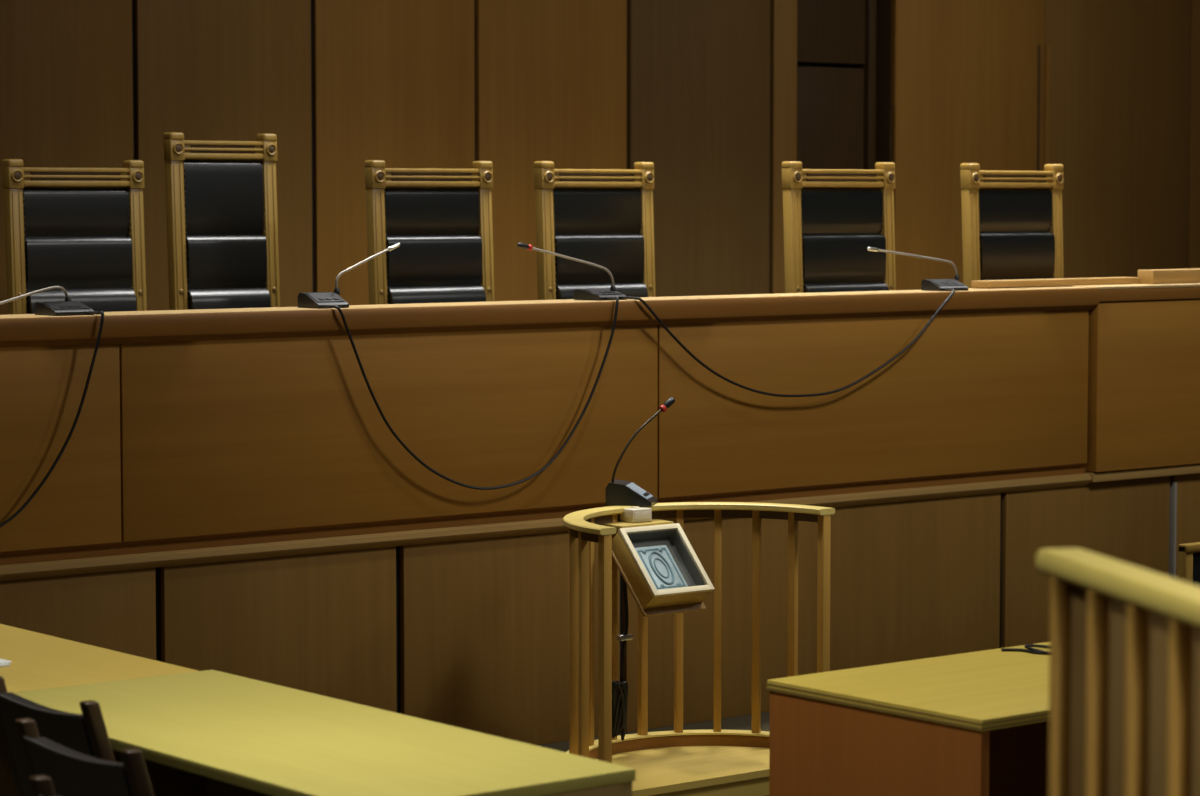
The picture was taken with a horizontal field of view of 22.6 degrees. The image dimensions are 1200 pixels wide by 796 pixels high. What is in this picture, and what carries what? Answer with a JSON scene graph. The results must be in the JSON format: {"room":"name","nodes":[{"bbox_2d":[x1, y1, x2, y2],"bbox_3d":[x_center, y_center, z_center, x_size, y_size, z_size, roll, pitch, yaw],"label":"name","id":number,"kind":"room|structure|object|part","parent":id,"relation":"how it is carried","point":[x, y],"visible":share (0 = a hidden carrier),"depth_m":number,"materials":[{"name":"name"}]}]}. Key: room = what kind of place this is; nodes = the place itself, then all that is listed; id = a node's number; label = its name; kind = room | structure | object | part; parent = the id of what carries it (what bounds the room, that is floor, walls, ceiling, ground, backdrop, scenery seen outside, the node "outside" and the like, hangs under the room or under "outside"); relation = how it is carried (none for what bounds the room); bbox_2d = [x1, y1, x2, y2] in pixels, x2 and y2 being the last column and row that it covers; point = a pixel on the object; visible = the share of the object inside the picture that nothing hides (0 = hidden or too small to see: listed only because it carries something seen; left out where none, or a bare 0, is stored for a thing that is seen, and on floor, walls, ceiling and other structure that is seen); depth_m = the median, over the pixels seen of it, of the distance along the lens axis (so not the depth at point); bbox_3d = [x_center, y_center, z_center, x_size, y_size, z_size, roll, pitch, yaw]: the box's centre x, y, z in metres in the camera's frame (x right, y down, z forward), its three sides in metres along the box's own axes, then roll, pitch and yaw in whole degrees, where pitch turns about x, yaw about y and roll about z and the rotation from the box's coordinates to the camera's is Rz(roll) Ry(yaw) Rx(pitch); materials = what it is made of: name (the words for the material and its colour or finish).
{"room":"courtroom","nodes":[
{"label":"courtroom","id":0,"kind":"room"},
{"bbox_2d":[0,0,1199,314],"bbox_3d":[-1.227,-1.675,15.050,23.000,3.680,0.350,-3,5,-39],"label":"wall","id":1,"kind":"structure","parent":0,"point":[704,92],"depth_m":15.84,"materials":[{"name":"brown wood"}]},
{"bbox_3d":[-2.582,-1.589,13.769,0.972,3.680,0.040,-3,5,-39],"label":"wall panel","id":2,"kind":"part","parent":1,"relation":"part of","materials":[{"name":"brown wood"}]},
{"bbox_3d":[-1.803,-1.631,14.392,0.968,3.680,0.040,-3,5,-39],"label":"wall panel","id":3,"kind":"part","parent":1,"relation":"part of","materials":[{"name":"brown wood"}]},
{"bbox_3d":[-1.027,-1.672,15.011,0.963,3.680,0.040,-3,5,-39],"label":"wall panel","id":4,"kind":"part","parent":1,"relation":"part of","materials":[{"name":"brown wood"}]},
{"bbox_3d":[-0.250,-1.714,15.633,0.974,3.680,0.040,-3,5,-39],"label":"wall panel","id":5,"kind":"part","parent":1,"relation":"part of","materials":[{"name":"brown wood"}]},
{"bbox_3d":[0.540,-1.757,16.264,0.993,3.680,0.040,-3,5,-39],"label":"wall panel","id":6,"kind":"part","parent":1,"relation":"part of","materials":[{"name":"brown wood"}]},
{"bbox_3d":[1.017,-1.782,16.645,0.173,3.680,0.040,-3,5,-39],"label":"wall panel","id":7,"kind":"part","parent":1,"relation":"part of","materials":[{"name":"brown wood"}]},
{"bbox_2d":[797,0,891,169],"bbox_3d":[1.290,-1.809,17.046,0.757,3.680,0.275,-3,5,-39],"label":"door","id":8,"kind":"structure","parent":1,"relation":"in","point":[844,115],"depth_m":17.12,"materials":[{"name":"brown wood"}]},
{"bbox_3d":[1.269,-0.924,17.075,0.500,1.650,0.008,-3,5,-39],"label":"panel","id":9,"kind":"part","parent":8,"relation":"part of","materials":[{"name":"brown wood"}]},
{"bbox_2d":[891,0,897,104],"bbox_3d":[1.683,-2.665,17.108,0.020,1.980,0.040,-3,5,-39],"label":"trim","id":10,"kind":"structure","parent":1,"relation":"attached to","point":[894,11],"depth_m":17.15,"materials":[{"name":"brown wood"}]},
{"bbox_3d":[2.160,-1.844,17.559,1.232,3.680,0.040,-3,5,-39],"label":"wall panel","id":11,"kind":"part","parent":1,"relation":"part of","materials":[{"name":"brown wood"}]},
{"bbox_2d":[1037,45,1040,170],"bbox_3d":[2.618,-1.068,17.948,0.017,2.080,0.009,-3,5,-39],"label":"trim","id":12,"kind":"structure","parent":1,"relation":"attached to","point":[1039,46],"depth_m":17.90,"materials":[{"name":"brown wood"}]},
{"bbox_2d":[1044,45,1049,164],"bbox_3d":[2.674,-1.071,17.988,0.028,2.080,0.016,-3,5,-39],"label":"trim","id":13,"kind":"structure","parent":1,"relation":"attached to","point":[1047,47],"depth_m":17.93,"materials":[{"name":"brown wood"}]},
{"bbox_3d":[3.156,-1.897,18.355,1.311,3.680,0.040,-3,5,-39],"label":"wall panel","id":14,"kind":"part","parent":1,"relation":"part of","materials":[{"name":"brown wood"}]},
{"bbox_3d":[4.162,-1.952,19.159,1.211,3.680,0.040,-3,5,-39],"label":"wall panel","id":15,"kind":"part","parent":1,"relation":"part of","materials":[{"name":"brown wood"}]},
{"bbox_2d":[0,473,1199,744],"bbox_3d":[1.242,0.787,12.126,23.000,0.800,0.070,-3,5,-39],"label":"wall","id":16,"kind":"structure","parent":0,"point":[473,635],"depth_m":10.98,"materials":[{"name":"brown wood"}]},
{"bbox_3d":[-1.848,0.954,9.643,0.953,0.800,0.030,-3,5,-39],"label":"wall panel","id":17,"kind":"part","parent":16,"relation":"part of","materials":[{"name":"brown wood"}]},
{"bbox_3d":[-1.087,0.913,10.252,0.933,0.800,0.030,-3,5,-39],"label":"wall panel","id":18,"kind":"part","parent":16,"relation":"part of","materials":[{"name":"brown wood"}]},
{"bbox_3d":[-0.316,0.872,10.867,0.978,0.800,0.030,-3,5,-39],"label":"wall panel","id":19,"kind":"part","parent":16,"relation":"part of","materials":[{"name":"brown wood"}]},
{"bbox_2d":[0,286,1098,580],"bbox_3d":[-1.607,0.138,9.915,9.209,0.840,0.363,-3,5,-39],"label":"bench","id":20,"kind":"object","parent":16,"relation":"on","point":[199,436],"visible":0.92,"depth_m":10.71,"materials":[{"name":"brown wood"}]},
{"bbox_2d":[0,286,93,315],"bbox_3d":[-1.841,-0.310,9.622,0.414,0.094,0.140,-3,5,-39],"label":"desk microphone","id":21,"kind":"object","parent":20,"relation":"on","point":[67,307],"visible":1,"depth_m":9.67,"materials":[{"name":"black plastic"}]},
{"bbox_3d":[-1.723,-0.299,9.695,0.128,0.023,0.075,-3,5,-39],"label":"control plate","id":22,"kind":"part","parent":21,"relation":"part of","materials":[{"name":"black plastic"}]},
{"bbox_2d":[0,311,103,526],"bbox_3d":[-2.245,0.123,9.204,1.600,0.751,0.111,-3,5,-39],"label":"microphone cable","id":23,"kind":"object","parent":20,"relation":"hanging from","point":[25,504],"visible":1,"depth_m":9.60,"materials":[{"name":"black rubber"}]},
{"bbox_3d":[-2.455,0.185,9.075,2.269,0.668,0.025,-3,5,-39],"label":"panel","id":24,"kind":"part","parent":20,"relation":"part of","materials":[{"name":"brown wood"}]},
{"bbox_2d":[298,243,399,308],"bbox_3d":[-0.846,-0.426,10.413,0.400,0.220,0.130,-3,5,-39],"label":"desk microphone","id":25,"kind":"object","parent":20,"relation":"on","point":[306,299],"visible":1,"depth_m":10.32,"materials":[{"name":"black plastic"}]},
{"bbox_3d":[-0.942,-0.346,10.319,0.113,0.031,0.066,-3,5,-39],"label":"control plate","id":26,"kind":"part","parent":25,"relation":"part of","materials":[{"name":"black plastic"}]},
{"bbox_2d":[334,288,339,293],"bbox_3d":[-0.911,-0.370,10.390,0.022,0.022,0.022,-3,5,-39],"label":"socket","id":27,"kind":"object","parent":25,"relation":"attached to","point":[336,291],"depth_m":10.38,"materials":[{"name":"black plastic"}]},
{"bbox_3d":[-0.678,0.089,10.495,2.269,0.668,0.025,-3,5,-39],"label":"panel","id":28,"kind":"part","parent":20,"relation":"part of","materials":[{"name":"brown wood"}]},
{"bbox_2d":[320,297,618,489],"bbox_3d":[-0.446,-0.011,10.649,1.280,0.674,0.117,-3,5,-39],"label":"microphone cable","id":29,"kind":"object","parent":20,"relation":"hanging from","point":[607,298],"visible":1,"depth_m":10.62,"materials":[{"name":"black rubber"}]},
{"bbox_3d":[-1.538,0.511,9.854,9.209,0.104,0.033,-3,5,-39],"label":"moulding","id":30,"kind":"part","parent":20,"relation":"part of","materials":[{"name":"brown wood"}]},
{"bbox_3d":[-1.575,-0.230,9.851,9.209,0.091,0.263,-3,5,-39],"label":"rail","id":31,"kind":"part","parent":20,"relation":"part of","materials":[{"name":"brown wood"}]},
{"bbox_2d":[517,242,626,300],"bbox_3d":[-0.101,-0.464,11.004,0.133,0.216,0.457,4,5,42],"label":"desk microphone","id":32,"kind":"object","parent":20,"relation":"on","point":[598,294],"visible":1,"depth_m":11.07,"materials":[{"name":"black plastic"}]},
{"bbox_3d":[0.013,-0.394,11.111,0.069,0.021,0.138,3,5,41],"label":"control plate","id":33,"kind":"part","parent":32,"relation":"part of","materials":[{"name":"black plastic"}]},
{"bbox_2d":[622,288,954,396],"bbox_3d":[0.765,-0.209,11.614,1.690,0.404,0.127,-3,5,-39],"label":"microphone cable","id":34,"kind":"object","parent":20,"relation":"hanging from","point":[949,289],"visible":1,"depth_m":11.52,"materials":[{"name":"black rubber"}]},
{"bbox_3d":[1.133,-0.008,11.943,2.357,0.668,0.025,-3,5,-39],"label":"panel","id":35,"kind":"part","parent":20,"relation":"part of","materials":[{"name":"brown wood"}]},
{"bbox_2d":[867,247,967,290],"bbox_3d":[1.268,-0.523,12.131,0.511,0.181,0.130,-2,4,-31],"label":"desk microphone","id":36,"kind":"object","parent":20,"relation":"on","point":[926,284],"visible":1,"depth_m":12.18,"materials":[{"name":"black plastic"}]},
{"bbox_3d":[1.412,-0.470,12.202,0.128,0.025,0.068,-2,4,-31],"label":"control plate","id":37,"kind":"part","parent":36,"relation":"part of","materials":[{"name":"black plastic"}]},
{"bbox_2d":[971,277,1139,287],"bbox_3d":[1.945,-0.492,12.764,0.940,0.028,0.100,-3,5,-39],"label":"shelf","id":38,"kind":"object","parent":20,"relation":"on","point":[1098,280],"visible":1,"depth_m":12.68,"materials":[{"name":"brown wood"}]},
{"bbox_3d":[0.474,0.829,11.499,0.983,0.800,0.030,-3,5,-39],"label":"wall panel","id":39,"kind":"part","parent":16,"relation":"part of","materials":[{"name":"brown wood"}]},
{"bbox_3d":[1.265,0.787,12.132,0.981,0.800,0.030,-3,5,-39],"label":"wall panel","id":40,"kind":"part","parent":16,"relation":"part of","materials":[{"name":"brown wood"}]},
{"bbox_3d":[2.073,0.743,12.777,1.025,0.800,0.030,-3,5,-39],"label":"wall panel","id":41,"kind":"part","parent":16,"relation":"part of","materials":[{"name":"brown wood"}]},
{"bbox_2d":[1067,268,1199,481],"bbox_3d":[4.138,-0.208,14.473,5.469,0.890,0.310,-3,5,-39],"label":"bench","id":42,"kind":"object","parent":16,"relation":"on","point":[1143,421],"visible":0.75,"depth_m":12.85,"materials":[{"name":"brown wood"}]},
{"bbox_3d":[4.208,-0.159,14.388,5.469,0.713,0.075,-3,5,-39],"label":"panel","id":43,"kind":"part","parent":42,"relation":"part of","materials":[{"name":"brown wood"}]},
{"bbox_3d":[4.202,0.221,14.421,5.469,0.042,0.064,-3,5,-39],"label":"moulding","id":44,"kind":"part","parent":42,"relation":"part of","materials":[{"name":"brown wood"}]},
{"bbox_3d":[2.882,0.700,13.423,0.983,0.800,0.030,-3,5,-39],"label":"wall panel","id":45,"kind":"part","parent":16,"relation":"part of","materials":[{"name":"brown wood"}]},
{"bbox_2d":[536,712,769,795],"bbox_3d":[3.196,1.410,9.723,23.000,0.120,17.000,-3,5,-39],"label":"floor","id":46,"kind":"structure","parent":0,"point":[744,722],"depth_m":11.34,"materials":[{"name":"wood"}]},
{"bbox_2d":[28,775,55,795],"bbox_3d":[-0.746,1.175,5.926,0.583,0.860,0.494,-3,5,-39],"label":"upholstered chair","id":47,"kind":"object","parent":46,"relation":"on","point":[41,785],"visible":1,"depth_m":5.90,"materials":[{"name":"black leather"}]},
{"bbox_2d":[0,676,114,795],"bbox_3d":[-1.086,1.091,7.163,0.583,0.860,0.494,-3,5,-39],"label":"upholstered chair","id":48,"kind":"object","parent":46,"relation":"on","point":[85,733],"visible":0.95,"depth_m":6.95,"materials":[{"name":"black leather"}]},
{"bbox_3d":[-1.394,1.088,7.211,0.162,0.860,0.034,-3,5,-39],"label":"post","id":49,"kind":"part","parent":48,"relation":"part of","materials":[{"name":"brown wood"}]},
{"bbox_3d":[-1.107,1.112,6.853,0.162,0.860,0.034,-3,5,-39],"label":"post","id":50,"kind":"part","parent":48,"relation":"part of","materials":[{"name":"brown wood"}]},
{"bbox_2d":[15,718,153,795],"bbox_3d":[-0.899,1.131,6.571,0.583,0.860,0.494,-3,5,-39],"label":"upholstered chair","id":51,"kind":"object","parent":46,"relation":"on","point":[71,772],"visible":1,"depth_m":6.38,"materials":[{"name":"black wood"}]},
{"bbox_3d":[-1.207,1.128,6.619,0.162,0.860,0.034,-3,5,-39],"label":"post","id":52,"kind":"part","parent":51,"relation":"part of","materials":[{"name":"brown wood"}]},
{"bbox_3d":[-0.920,1.152,6.261,0.162,0.860,0.034,-3,5,-39],"label":"post","id":53,"kind":"part","parent":51,"relation":"part of","materials":[{"name":"brown wood"}]},
{"bbox_2d":[0,624,197,692],"bbox_3d":[-1.829,1.065,8.370,0.673,0.750,1.630,-3,5,-39],"label":"table","id":54,"kind":"object","parent":46,"relation":"on","point":[39,660],"visible":0.24,"depth_m":8.02,"materials":[{"name":"brown wood"}]},
{"bbox_2d":[0,659,11,666],"bbox_3d":[-1.681,0.706,8.039,0.135,0.011,0.208,-3,5,-39],"label":"paper stack","id":55,"kind":"object","parent":54,"relation":"on","point":[3,663],"visible":1,"depth_m":7.99,"materials":[{"name":"white paper"}]},
{"bbox_2d":[0,670,635,795],"bbox_3d":[-0.750,1.154,7.055,0.710,0.750,1.765,-3,5,-39],"label":"table","id":56,"kind":"object","parent":46,"relation":"on","point":[207,732],"visible":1,"depth_m":6.88,"materials":[{"name":"brown wood"}]},
{"bbox_3d":[-1.286,1.122,7.728,0.694,0.722,0.036,-3,5,-39],"label":"panel","id":57,"kind":"part","parent":56,"relation":"part of","materials":[{"name":"brown wood"}]},
{"bbox_3d":[-0.504,1.065,7.247,0.020,0.542,1.685,-3,5,-39],"label":"modesty panel","id":58,"kind":"part","parent":56,"relation":"part of","materials":[{"name":"brown wood"}]},
{"bbox_3d":[-0.210,1.213,6.387,0.694,0.722,0.036,-3,5,-39],"label":"panel","id":59,"kind":"part","parent":56,"relation":"part of","materials":[{"name":"brown wood"}]},
{"bbox_2d":[596,746,768,795],"bbox_3d":[0.255,1.275,10.168,1.048,0.090,0.614,-3,5,-39],"label":"platform","id":60,"kind":"object","parent":46,"relation":"on","point":[684,770],"visible":0.38,"depth_m":10.03,"materials":[{"name":"brown wood"}]},
{"bbox_2d":[563,502,834,762],"bbox_3d":[0.236,0.806,10.161,1.028,0.847,0.532,-3,5,-39],"label":"stand","id":61,"kind":"object","parent":60,"relation":"on","point":[584,529],"visible":0.78,"depth_m":10.28,"materials":[{"name":"brown wood"}]},
{"bbox_3d":[0.016,0.826,9.668,0.034,0.782,0.031,-3,5,-39],"label":"post","id":62,"kind":"part","parent":61,"relation":"part of","materials":[{"name":"brown wood"}]},
{"bbox_2d":[612,577,632,740],"bbox_3d":[0.079,0.810,10.254,0.070,0.723,0.147,2,4,23],"label":"cable","id":63,"kind":"object","parent":61,"relation":"attached to","point":[619,689],"visible":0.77,"depth_m":10.23,"materials":[{"name":"black plastic"}]},
{"bbox_2d":[605,397,674,505],"bbox_3d":[0.141,0.182,10.376,0.216,0.366,0.168,1,4,11],"label":"desk microphone","id":64,"kind":"object","parent":61,"relation":"on","point":[617,492],"visible":1,"depth_m":10.32,"materials":[{"name":"black plastic"}]},
{"bbox_3d":[0.137,0.321,10.364,0.076,0.049,0.113,1,4,11],"label":"control plate","id":65,"kind":"part","parent":64,"relation":"part of","materials":[{"name":"grey plastic"}]},
{"bbox_2d":[598,519,714,616],"bbox_3d":[0.182,0.576,10.196,0.272,0.293,0.332,-3,5,-39],"label":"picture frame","id":66,"kind":"object","parent":61,"relation":"attached to","point":[650,601],"visible":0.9,"depth_m":10.15,"materials":[{"name":"brown wood"}]},
{"bbox_2d":[620,507,651,522],"bbox_3d":[0.123,0.398,10.278,0.086,0.049,0.077,-3,5,-39],"label":"switch box","id":67,"kind":"object","parent":66,"relation":"on","point":[633,514],"visible":1,"depth_m":10.25,"materials":[{"name":"beige paint"}]},
{"bbox_3d":[0.191,0.607,10.188,0.272,0.232,0.210,-3,5,-39],"label":"board","id":68,"kind":"part","parent":66,"relation":"part of","materials":[{"name":"brown wood"}]},
{"bbox_2d":[635,545,687,589],"bbox_3d":[0.198,0.585,10.129,0.148,0.160,0.149,-3,5,-39],"label":"book","id":69,"kind":"object","parent":66,"relation":"in","point":[658,561],"visible":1,"depth_m":10.12,"materials":[{"name":"silver metal"}]},
{"bbox_3d":[0.225,0.546,10.141,0.264,0.215,0.195,-3,5,-39],"label":"lid frame","id":70,"kind":"part","parent":66,"relation":"part of","materials":[{"name":"brown wood"}]},
{"bbox_3d":[0.237,1.208,10.187,1.020,0.040,0.528,-3,5,-39],"label":"rail","id":71,"kind":"part","parent":61,"relation":"part of","materials":[{"name":"brown wood"}]},
{"bbox_3d":[0.236,0.418,10.134,0.988,0.030,0.494,-3,5,-39],"label":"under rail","id":72,"kind":"part","parent":61,"relation":"part of","materials":[{"name":"brown wood"}]},
{"bbox_3d":[0.236,0.394,10.133,1.028,0.021,0.532,-3,5,-39],"label":"hand rail","id":73,"kind":"part","parent":61,"relation":"part of","materials":[{"name":"brown wood"}]},
{"bbox_3d":[0.766,0.786,10.266,0.034,0.782,0.031,-3,5,-39],"label":"post","id":74,"kind":"part","parent":61,"relation":"part of","materials":[{"name":"brown wood"}]},
{"bbox_2d":[766,642,1049,795],"bbox_3d":[1.289,1.091,7.991,1.582,0.750,0.772,-3,5,-39],"label":"desk","id":75,"kind":"object","parent":46,"relation":"on","point":[976,723],"visible":0.55,"depth_m":7.60,"materials":[{"name":"brown wood"}]},
{"bbox_3d":[0.688,1.137,7.511,0.030,0.721,0.758,-3,5,-39],"label":"panel","id":76,"kind":"part","parent":75,"relation":"part of","materials":[{"name":"brown wood"}]},
{"bbox_3d":[1.074,1.062,8.259,1.512,0.671,0.020,-3,5,-39],"label":"modesty panel","id":77,"kind":"part","parent":75,"relation":"part of","materials":[{"name":"brown wood"}]},
{"bbox_2d":[1001,644,1049,654],"bbox_3d":[1.238,0.690,8.236,0.253,0.016,0.111,2,4,30],"label":"cable","id":78,"kind":"object","parent":75,"relation":"on","point":[1027,646],"visible":0.66,"depth_m":8.25,"materials":[{"name":"black rubber"}]},
{"bbox_2d":[1036,548,1199,795],"bbox_3d":[0.871,1.016,3.785,0.076,1.465,1.700,-1,4,-12],"label":"balustrade","id":79,"kind":"object","parent":46,"relation":"on","point":[1124,663],"visible":1,"depth_m":4.30,"materials":[{"name":"brown wood"}]},
{"bbox_3d":[0.692,0.731,4.537,0.025,0.931,0.028,-1,4,-12],"label":"post","id":80,"kind":"part","parent":79,"relation":"part of","materials":[{"name":"brown wood"}]},
{"bbox_3d":[0.871,0.303,3.737,0.076,0.036,1.700,-1,4,-12],"label":"hand rail","id":81,"kind":"part","parent":79,"relation":"part of","materials":[{"name":"brown wood"}]},
{"bbox_3d":[0.875,0.785,3.744,0.014,0.931,1.650,-1,4,-12],"label":"panel","id":82,"kind":"part","parent":79,"relation":"part of","materials":[{"name":"brown wood"}]},
{"bbox_2d":[1178,542,1199,585],"bbox_3d":[1.919,0.890,9.843,0.556,0.902,0.473,-3,5,-39],"label":"wooden armchair","id":83,"kind":"object","parent":46,"relation":"on","point":[1188,553],"visible":0.19,"depth_m":9.48,"materials":[{"name":"brown wood"}]},
{"bbox_3d":[1.851,0.913,9.512,0.036,0.900,0.035,-3,5,-39],"label":"leg","id":84,"kind":"part","parent":83,"relation":"part of","materials":[{"name":"brown wood"}]},
{"bbox_3d":[2.055,0.465,9.645,0.556,0.028,0.040,-3,5,-39],"label":"rail","id":85,"kind":"part","parent":83,"relation":"part of","materials":[{"name":"brown wood"}]},
{"bbox_3d":[0.051,0.677,13.609,23.000,0.820,3.740,-3,5,-39],"label":"floor","id":86,"kind":"structure","parent":0,"visible":0},
{"bbox_2d":[2,159,146,314],"bbox_3d":[-1.952,-0.280,11.864,0.611,1.325,0.561,-3,5,-39],"label":"chair","id":87,"kind":"object","parent":86,"relation":"on","point":[80,231],"visible":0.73,"depth_m":12.00,"materials":[{"name":"black leather"}]},
{"bbox_3d":[-2.309,-0.268,11.876,0.066,1.299,0.089,-3,5,-39],"label":"post","id":88,"kind":"part","parent":87,"relation":"part of","materials":[{"name":"brown wood"}]},
{"bbox_3d":[-2.270,-0.487,11.867,0.009,0.657,0.032,-3,5,-39],"label":"nail trim","id":89,"kind":"part","parent":87,"relation":"part of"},
{"bbox_3d":[-2.104,-0.883,12.013,0.491,0.078,0.049,-3,5,-39],"label":"rail","id":90,"kind":"part","parent":87,"relation":"part of","materials":[{"name":"brown wood"}]},
{"bbox_3d":[-1.886,-0.291,12.215,0.066,1.299,0.089,-3,5,-39],"label":"post","id":91,"kind":"part","parent":87,"relation":"part of","materials":[{"name":"brown wood"}]},
{"bbox_2d":[163,132,279,309],"bbox_3d":[-1.416,-0.366,12.285,0.516,1.440,0.566,-3,5,-39],"label":"chair","id":92,"kind":"object","parent":86,"relation":"on","point":[222,220],"visible":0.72,"depth_m":12.41,"materials":[{"name":"black leather"}]},
{"bbox_3d":[-1.736,-0.356,12.328,0.066,1.414,0.094,-3,5,-39],"label":"post","id":93,"kind":"part","parent":92,"relation":"part of","materials":[{"name":"brown wood"}]},
{"bbox_3d":[-1.697,-0.571,12.318,0.009,0.753,0.036,-3,5,-39],"label":"nail trim","id":94,"kind":"part","parent":92,"relation":"part of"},
{"bbox_3d":[-1.569,-1.026,12.432,0.396,0.078,0.049,-3,5,-39],"label":"rail","id":95,"kind":"part","parent":92,"relation":"part of","materials":[{"name":"brown wood"}]},
{"bbox_3d":[-1.400,-0.587,12.555,0.009,0.753,0.036,-3,5,-39],"label":"nail trim","id":96,"kind":"part","parent":92,"relation":"part of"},
{"bbox_3d":[-1.387,-0.375,12.607,0.066,1.414,0.094,-3,5,-39],"label":"post","id":97,"kind":"part","parent":92,"relation":"part of","materials":[{"name":"brown wood"}]},
{"bbox_2d":[364,160,494,304],"bbox_3d":[-0.549,-0.304,12.218,0.611,1.325,0.561,-3,5,-39],"label":"chair","id":98,"kind":"object","parent":86,"relation":"on","point":[440,219],"visible":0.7,"depth_m":12.34,"materials":[{"name":"black leather"}]},
{"bbox_3d":[-0.906,-0.292,12.231,0.066,1.299,0.089,-3,5,-39],"label":"post","id":99,"kind":"part","parent":98,"relation":"part of","materials":[{"name":"brown wood"}]},
{"bbox_3d":[-0.867,-0.511,12.221,0.009,0.657,0.032,-3,5,-39],"label":"nail trim","id":100,"kind":"part","parent":98,"relation":"part of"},
{"bbox_3d":[-0.701,-0.907,12.367,0.491,0.078,0.049,-3,5,-39],"label":"rail","id":101,"kind":"part","parent":98,"relation":"part of","materials":[{"name":"brown wood"}]},
{"bbox_3d":[-0.483,-0.315,12.569,0.066,1.299,0.089,-3,5,-39],"label":"post","id":102,"kind":"part","parent":98,"relation":"part of","materials":[{"name":"brown wood"}]},
{"bbox_2d":[534,161,655,299],"bbox_3d":[0.132,-0.328,12.570,0.611,1.325,0.561,-3,5,-39],"label":"chair","id":103,"kind":"object","parent":86,"relation":"on","point":[602,217],"visible":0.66,"depth_m":12.70,"materials":[{"name":"black leather"}]},
{"bbox_3d":[-0.226,-0.316,12.583,0.066,1.299,0.089,-3,5,-39],"label":"post","id":104,"kind":"part","parent":103,"relation":"part of","materials":[{"name":"brown wood"}]},
{"bbox_3d":[-0.186,-0.535,12.573,0.009,0.657,0.032,-3,5,-39],"label":"nail trim","id":105,"kind":"part","parent":103,"relation":"part of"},
{"bbox_3d":[-0.020,-0.931,12.719,0.491,0.078,0.049,-3,5,-39],"label":"rail","id":106,"kind":"part","parent":103,"relation":"part of","materials":[{"name":"brown wood"}]},
{"bbox_3d":[0.198,-0.338,12.921,0.066,1.299,0.089,-3,5,-39],"label":"post","id":107,"kind":"part","parent":103,"relation":"part of","materials":[{"name":"brown wood"}]},
{"bbox_2d":[782,161,895,292],"bbox_3d":[1.173,-0.332,12.636,0.611,1.325,0.561,-3,5,-39],"label":"chair","id":108,"kind":"object","parent":86,"relation":"on","point":[831,217],"visible":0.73,"depth_m":12.76,"materials":[{"name":"black leather"}]},
{"bbox_3d":[0.816,-0.320,12.648,0.066,1.299,0.089,-3,5,-39],"label":"post","id":109,"kind":"part","parent":108,"relation":"part of","materials":[{"name":"brown wood"}]},
{"bbox_3d":[0.856,-0.539,12.639,0.009,0.657,0.032,-3,5,-39],"label":"nail trim","id":110,"kind":"part","parent":108,"relation":"part of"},
{"bbox_3d":[1.022,-0.935,12.785,0.491,0.078,0.049,-3,5,-39],"label":"rail","id":111,"kind":"part","parent":108,"relation":"part of","materials":[{"name":"brown wood"}]},
{"bbox_3d":[1.240,-0.343,12.987,0.066,1.299,0.089,-3,5,-39],"label":"post","id":112,"kind":"part","parent":108,"relation":"part of","materials":[{"name":"brown wood"}]},
{"bbox_2d":[960,163,1063,287],"bbox_3d":[2.013,-0.382,13.371,0.611,1.325,0.561,-3,5,-39],"label":"chair","id":113,"kind":"object","parent":86,"relation":"on","point":[1012,222],"visible":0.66,"depth_m":13.49,"materials":[{"name":"black leather"}]},
{"bbox_3d":[1.656,-0.369,13.383,0.066,1.299,0.089,-3,5,-39],"label":"post","id":114,"kind":"part","parent":113,"relation":"part of","materials":[{"name":"brown wood"}]},
{"bbox_3d":[1.862,-0.985,13.520,0.491,0.078,0.049,-3,5,-39],"label":"rail","id":115,"kind":"part","parent":113,"relation":"part of","materials":[{"name":"brown wood"}]},
{"bbox_3d":[2.080,-0.392,13.722,0.066,1.299,0.089,-3,5,-39],"label":"post","id":116,"kind":"part","parent":113,"relation":"part of","materials":[{"name":"brown wood"}]}
]}

